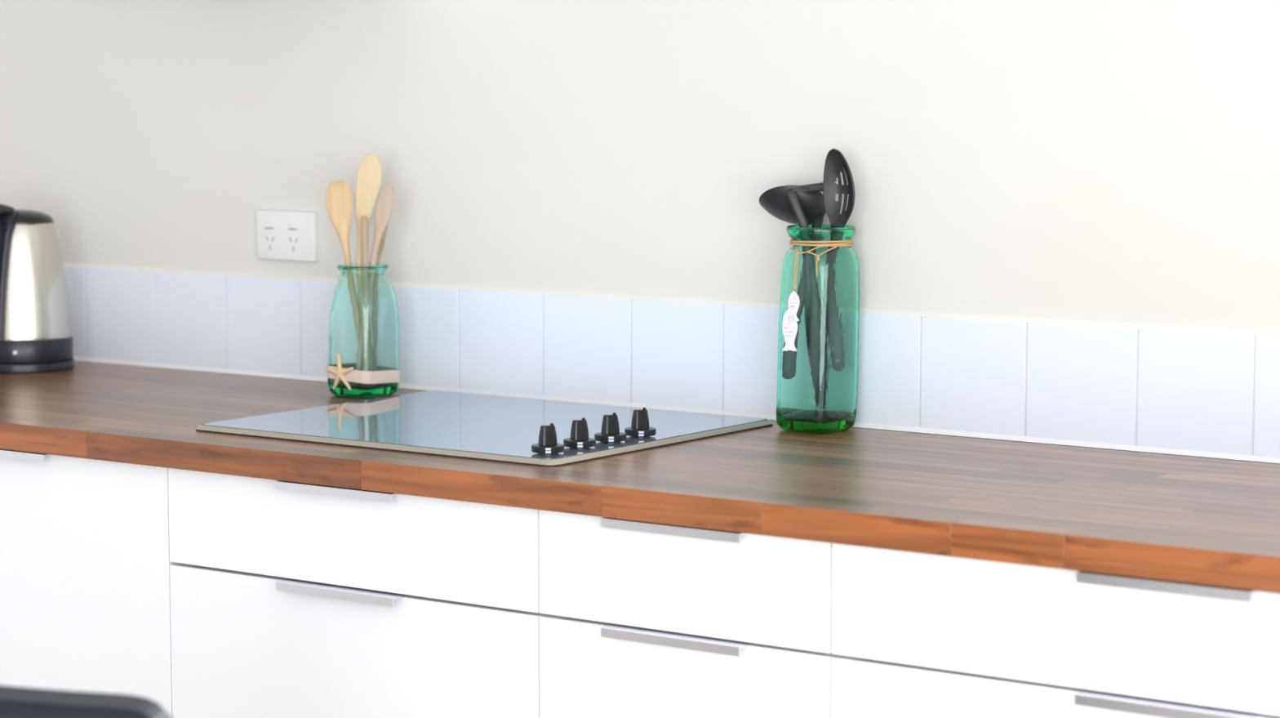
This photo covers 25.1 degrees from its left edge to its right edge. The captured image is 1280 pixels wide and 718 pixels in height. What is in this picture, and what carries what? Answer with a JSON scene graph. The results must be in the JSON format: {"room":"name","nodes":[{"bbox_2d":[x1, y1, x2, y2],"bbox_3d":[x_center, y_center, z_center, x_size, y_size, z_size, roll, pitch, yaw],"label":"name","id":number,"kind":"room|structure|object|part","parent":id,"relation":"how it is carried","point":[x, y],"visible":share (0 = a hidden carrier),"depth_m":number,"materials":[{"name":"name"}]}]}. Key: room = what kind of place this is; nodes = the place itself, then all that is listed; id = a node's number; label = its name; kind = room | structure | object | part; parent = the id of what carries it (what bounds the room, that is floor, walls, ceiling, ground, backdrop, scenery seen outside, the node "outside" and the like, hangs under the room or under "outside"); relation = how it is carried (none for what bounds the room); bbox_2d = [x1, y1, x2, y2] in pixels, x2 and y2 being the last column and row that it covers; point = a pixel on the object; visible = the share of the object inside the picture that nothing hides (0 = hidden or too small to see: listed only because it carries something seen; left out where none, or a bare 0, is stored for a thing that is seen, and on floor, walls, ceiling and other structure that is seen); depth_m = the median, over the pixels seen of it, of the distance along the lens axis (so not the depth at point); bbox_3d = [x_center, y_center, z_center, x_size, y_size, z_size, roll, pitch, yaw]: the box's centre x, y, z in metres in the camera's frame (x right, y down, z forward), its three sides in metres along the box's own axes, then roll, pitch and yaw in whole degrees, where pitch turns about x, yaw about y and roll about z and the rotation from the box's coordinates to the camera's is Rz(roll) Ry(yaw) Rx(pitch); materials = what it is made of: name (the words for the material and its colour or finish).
{"room":"kitchen","nodes":[
{"label":"kitchen","id":0,"kind":"room"},
{"bbox_2d":[0,0,1279,462],"bbox_3d":[0.556,-0.295,3.624,5.900,2.600,0.124,4,7,35],"label":"wall","id":1,"kind":"structure","parent":0,"point":[1064,215],"depth_m":3.92,"materials":[{"name":"beige paint"}]},
{"bbox_2d":[257,209,318,261],"bbox_3d":[-0.534,-0.186,4.340,0.116,0.074,0.014,4,7,35],"label":"power socket","id":2,"kind":"object","parent":1,"relation":"attached to","point":[287,235],"visible":1,"depth_m":4.33,"materials":[{"name":"white plastic"}]},
{"bbox_2d":[264,222,272,227],"bbox_3d":[-0.563,-0.203,4.353,0.015,0.007,0.004,4,7,35],"label":"switch","id":3,"kind":"object","parent":2,"relation":"attached to","point":[267,224],"depth_m":4.35,"materials":[{"name":"white plastic"}]},
{"bbox_2d":[288,223,296,228],"bbox_3d":[-0.524,-0.200,4.325,0.015,0.007,0.004,4,7,35],"label":"switch","id":4,"kind":"object","parent":2,"relation":"attached to","point":[290,225],"depth_m":4.32,"materials":[{"name":"white plastic"}]},
{"bbox_3d":[-0.947,1.266,1.656,5.900,0.100,5.320,4,7,35],"label":"floor","id":5,"kind":"structure","parent":0,"visible":0},
{"bbox_2d":[0,684,172,717],"bbox_3d":[-0.699,0.718,2.365,0.442,0.849,0.537,3,7,26],"label":"chair","id":6,"kind":"object","parent":5,"relation":"on","point":[15,701],"visible":1,"depth_m":2.46,"materials":[{"name":"grey plastic"}]},
{"bbox_2d":[0,448,177,716],"bbox_3d":[-0.691,0.524,4.134,0.600,0.864,0.598,4,7,35],"label":"base cabinet","id":7,"kind":"object","parent":5,"relation":"on","point":[85,599],"visible":0.38,"depth_m":3.80,"materials":[{"name":"white wood"}]},
{"bbox_3d":[-0.855,0.125,3.860,0.189,0.010,0.032,4,7,35],"label":"handle","id":8,"kind":"part","parent":7,"relation":"part of","materials":[{"name":"silver metal"}]},
{"bbox_2d":[168,467,546,717],"bbox_3d":[-0.202,0.560,3.788,0.599,0.864,0.598,4,7,35],"label":"base cabinet","id":9,"kind":"object","parent":5,"relation":"on","point":[289,599],"visible":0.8,"depth_m":3.53,"materials":[{"name":"white wood"}]},
{"bbox_3d":[-0.366,0.161,3.515,0.189,0.010,0.032,4,7,35],"label":"handle","id":10,"kind":"part","parent":9,"relation":"part of","materials":[{"name":"silver metal"}]},
{"bbox_3d":[-0.366,0.287,3.528,0.189,0.010,0.032,4,7,35],"label":"handle","id":11,"kind":"part","parent":9,"relation":"part of","materials":[{"name":"silver metal"}]},
{"bbox_3d":[-0.358,0.217,3.532,0.598,0.123,0.018,4,7,35],"label":"drawer","id":12,"kind":"part","parent":9,"relation":"part of","materials":[{"name":"white paint"}]},
{"bbox_3d":[-0.358,0.438,3.554,0.598,0.312,0.018,4,7,35],"label":"drawer","id":13,"kind":"part","parent":9,"relation":"part of","materials":[{"name":"white paint"}]},
{"bbox_2d":[538,509,837,717],"bbox_3d":[0.205,0.590,3.501,0.400,0.864,0.598,4,7,35],"label":"base cabinet","id":14,"kind":"object","parent":5,"relation":"on","point":[642,619],"visible":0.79,"depth_m":3.24,"materials":[{"name":"white"}]},
{"bbox_3d":[0.042,0.190,3.227,0.189,0.010,0.032,4,7,35],"label":"handle","id":15,"kind":"part","parent":14,"relation":"part of","materials":[{"name":"silver metal"}]},
{"bbox_3d":[0.042,0.317,3.240,0.189,0.010,0.032,4,7,35],"label":"handle","id":16,"kind":"part","parent":14,"relation":"part of","materials":[{"name":"silver metal"}]},
{"bbox_3d":[0.049,0.247,3.244,0.398,0.123,0.018,4,7,35],"label":"drawer","id":17,"kind":"part","parent":14,"relation":"part of","materials":[{"name":"white paint"}]},
{"bbox_3d":[0.049,0.467,3.267,0.398,0.312,0.018,4,7,35],"label":"drawer","id":18,"kind":"part","parent":14,"relation":"part of","materials":[{"name":"white paint"}]},
{"bbox_2d":[831,542,1279,717],"bbox_3d":[0.695,0.626,3.156,0.800,0.864,0.598,4,7,35],"label":"base cabinet","id":19,"kind":"object","parent":5,"relation":"on","point":[914,634],"visible":0.8,"depth_m":2.98,"materials":[{"name":"white"}]},
{"bbox_2d":[0,360,1279,593],"bbox_3d":[-0.158,0.114,3.724,4.630,0.036,0.620,4,7,35],"label":"countertop","id":20,"kind":"structure","parent":19,"relation":"on","point":[1193,519],"depth_m":3.35,"materials":[{"name":"brown wood"}]},
{"bbox_2d":[0,204,74,373],"bbox_3d":[-0.981,-0.114,4.487,0.189,0.262,0.156,-4,7,-31],"label":"kettle","id":21,"kind":"object","parent":20,"relation":"on","point":[36,336],"visible":1,"depth_m":4.44,"materials":[{"name":"silver metal"}]},
{"bbox_3d":[-0.991,-0.130,4.446,0.053,0.197,0.058,4,7,35],"label":"handle mount","id":22,"kind":"part","parent":21,"relation":"part of","materials":[{"name":"black plastic"}]},
{"bbox_3d":[-0.967,-0.224,4.485,0.100,0.019,0.100,4,7,35],"label":"lid","id":23,"kind":"part","parent":21,"relation":"part of","materials":[{"name":"black plastic"}]},
{"bbox_2d":[326,262,399,397],"bbox_3d":[-0.399,-0.042,4.142,0.083,0.188,0.083,4,7,35],"label":"glass bottle","id":24,"kind":"object","parent":20,"relation":"on","point":[363,329],"visible":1,"depth_m":4.11,"materials":[{"name":"green glass"}]},
{"bbox_2d":[325,353,353,390],"bbox_3d":[-0.432,0.018,4.116,0.052,0.052,0.006,4,7,35],"label":"starfish","id":25,"kind":"object","parent":24,"relation":"attached to","point":[340,373],"visible":1,"depth_m":4.11,"materials":[{"name":"beige"}]},
{"bbox_2d":[325,180,353,266],"bbox_3d":[-0.419,-0.114,4.129,0.063,0.285,0.014,-2,6,-19],"label":"wooden spoon","id":26,"kind":"object","parent":24,"relation":"in","point":[339,194],"visible":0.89,"depth_m":4.11,"materials":[{"name":"brown wood"}]},
{"bbox_2d":[360,215,368,266],"bbox_3d":[-0.392,-0.088,4.119,0.010,0.234,0.019,-3,7,-27],"label":"wooden spoon","id":27,"kind":"object","parent":24,"relation":"in","point":[364,227],"visible":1,"depth_m":4.11,"materials":[{"name":"brown wood"}]},
{"bbox_2d":[355,154,382,266],"bbox_3d":[-0.391,-0.134,4.143,0.039,0.322,0.017,-1,6,-13],"label":"wooden spoon","id":28,"kind":"object","parent":24,"relation":"in","point":[370,172],"visible":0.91,"depth_m":4.13,"materials":[{"name":"yellow wood"}]},
{"bbox_2d":[369,182,393,266],"bbox_3d":[-0.383,-0.112,4.129,0.058,0.281,0.015,-1,6,-6],"label":"wooden spoon","id":29,"kind":"object","parent":24,"relation":"in","point":[384,206],"visible":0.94,"depth_m":4.12,"materials":[{"name":"brown wood"}]},
{"bbox_2d":[375,222,388,266],"bbox_3d":[-0.380,-0.087,4.156,0.032,0.225,0.018,4,7,35],"label":"wooden spoon","id":30,"kind":"object","parent":24,"relation":"in","point":[383,239],"visible":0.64,"depth_m":4.14,"materials":[{"name":"brown wood"}]},
{"bbox_2d":[195,390,773,466],"bbox_3d":[-0.202,0.068,3.779,0.595,0.045,0.496,4,7,35],"label":"cooktop","id":31,"kind":"object","parent":20,"relation":"in","point":[467,425],"visible":1,"depth_m":3.73,"materials":[{"name":"black glass"}]},
{"bbox_3d":[-0.112,0.109,3.473,0.040,0.011,0.040,4,7,35],"label":"control knob","id":32,"kind":"part","parent":31,"relation":"part of","materials":[{"name":"black plastic"}]},
{"bbox_3d":[-0.074,0.103,3.525,0.040,0.011,0.040,4,7,35],"label":"control knob","id":33,"kind":"part","parent":31,"relation":"part of","materials":[{"name":"black plastic"}]},
{"bbox_3d":[-0.037,0.098,3.577,0.040,0.011,0.040,4,7,35],"label":"control knob","id":34,"kind":"part","parent":31,"relation":"part of","materials":[{"name":"black plastic"}]},
{"bbox_3d":[0.000,0.092,3.630,0.040,0.011,0.040,4,7,35],"label":"control knob","id":35,"kind":"part","parent":31,"relation":"part of","materials":[{"name":"black plastic"}]},
{"bbox_2d":[776,224,859,433],"bbox_3d":[0.233,-0.040,3.744,0.093,0.267,0.094,4,7,35],"label":"glass bottle","id":36,"kind":"object","parent":20,"relation":"on","point":[817,390],"visible":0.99,"depth_m":3.71,"materials":[{"name":"green glass"}]},
{"bbox_2d":[782,252,799,351],"bbox_3d":[0.194,-0.073,3.696,0.022,0.127,0.012,-1,6,-9],"label":"charm","id":37,"kind":"object","parent":36,"relation":"hanging from","point":[789,324],"visible":1,"depth_m":3.70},
{"bbox_3d":[0.201,-0.113,3.693,0.005,0.048,0.012,3,7,30],"label":"hanging cord","id":38,"kind":"part","parent":37,"relation":"part of","materials":[{"name":"fabric"}]},
{"bbox_2d":[759,185,826,227],"bbox_3d":[0.201,-0.103,3.773,0.088,0.252,0.082,4,7,35],"label":"ladle","id":39,"kind":"object","parent":36,"relation":"in","point":[775,201],"visible":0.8,"depth_m":3.74,"materials":[{"name":"black plastic"}]},
{"bbox_3d":[0.218,-0.084,3.747,0.066,0.218,0.028,-4,7,-36],"label":"handle","id":40,"kind":"part","parent":39,"relation":"part of","materials":[{"name":"black plastic"}]},
{"bbox_2d":[785,182,837,227],"bbox_3d":[0.231,-0.082,3.745,0.087,0.297,0.047,-4,7,-37],"label":"slotted turner","id":41,"kind":"object","parent":36,"relation":"in","point":[792,195],"visible":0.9,"depth_m":3.71,"materials":[{"name":"black plastic"}]},
{"bbox_3d":[0.217,-0.075,3.727,0.055,0.287,0.021,-1,6,-13],"label":"handle","id":42,"kind":"part","parent":41,"relation":"part of","materials":[{"name":"black plastic"}]},
{"bbox_3d":[0.226,-0.224,3.741,0.076,0.012,0.037,-3,7,-27],"label":"blade","id":43,"kind":"part","parent":41,"relation":"part of","materials":[{"name":"black plastic"}]},
{"bbox_2d":[822,148,854,227],"bbox_3d":[0.255,-0.128,3.730,0.032,0.291,0.052,-2,6,-14],"label":"slotted spoon","id":44,"kind":"object","parent":36,"relation":"in","point":[835,162],"visible":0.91,"depth_m":3.72,"materials":[{"name":"black plastic"}]},
{"bbox_3d":[0.539,0.503,2.922,0.798,0.312,0.018,4,7,35],"label":"drawer","id":45,"kind":"part","parent":19,"relation":"part of","materials":[{"name":"white paint"}]},
{"bbox_3d":[0.531,0.226,2.882,0.189,0.010,0.032,4,7,35],"label":"handle","id":46,"kind":"part","parent":19,"relation":"part of","materials":[{"name":"silver metal"}]},
{"bbox_3d":[0.531,0.352,2.895,0.189,0.010,0.032,4,7,35],"label":"handle","id":47,"kind":"part","parent":19,"relation":"part of","materials":[{"name":"silver metal"}]}
]}

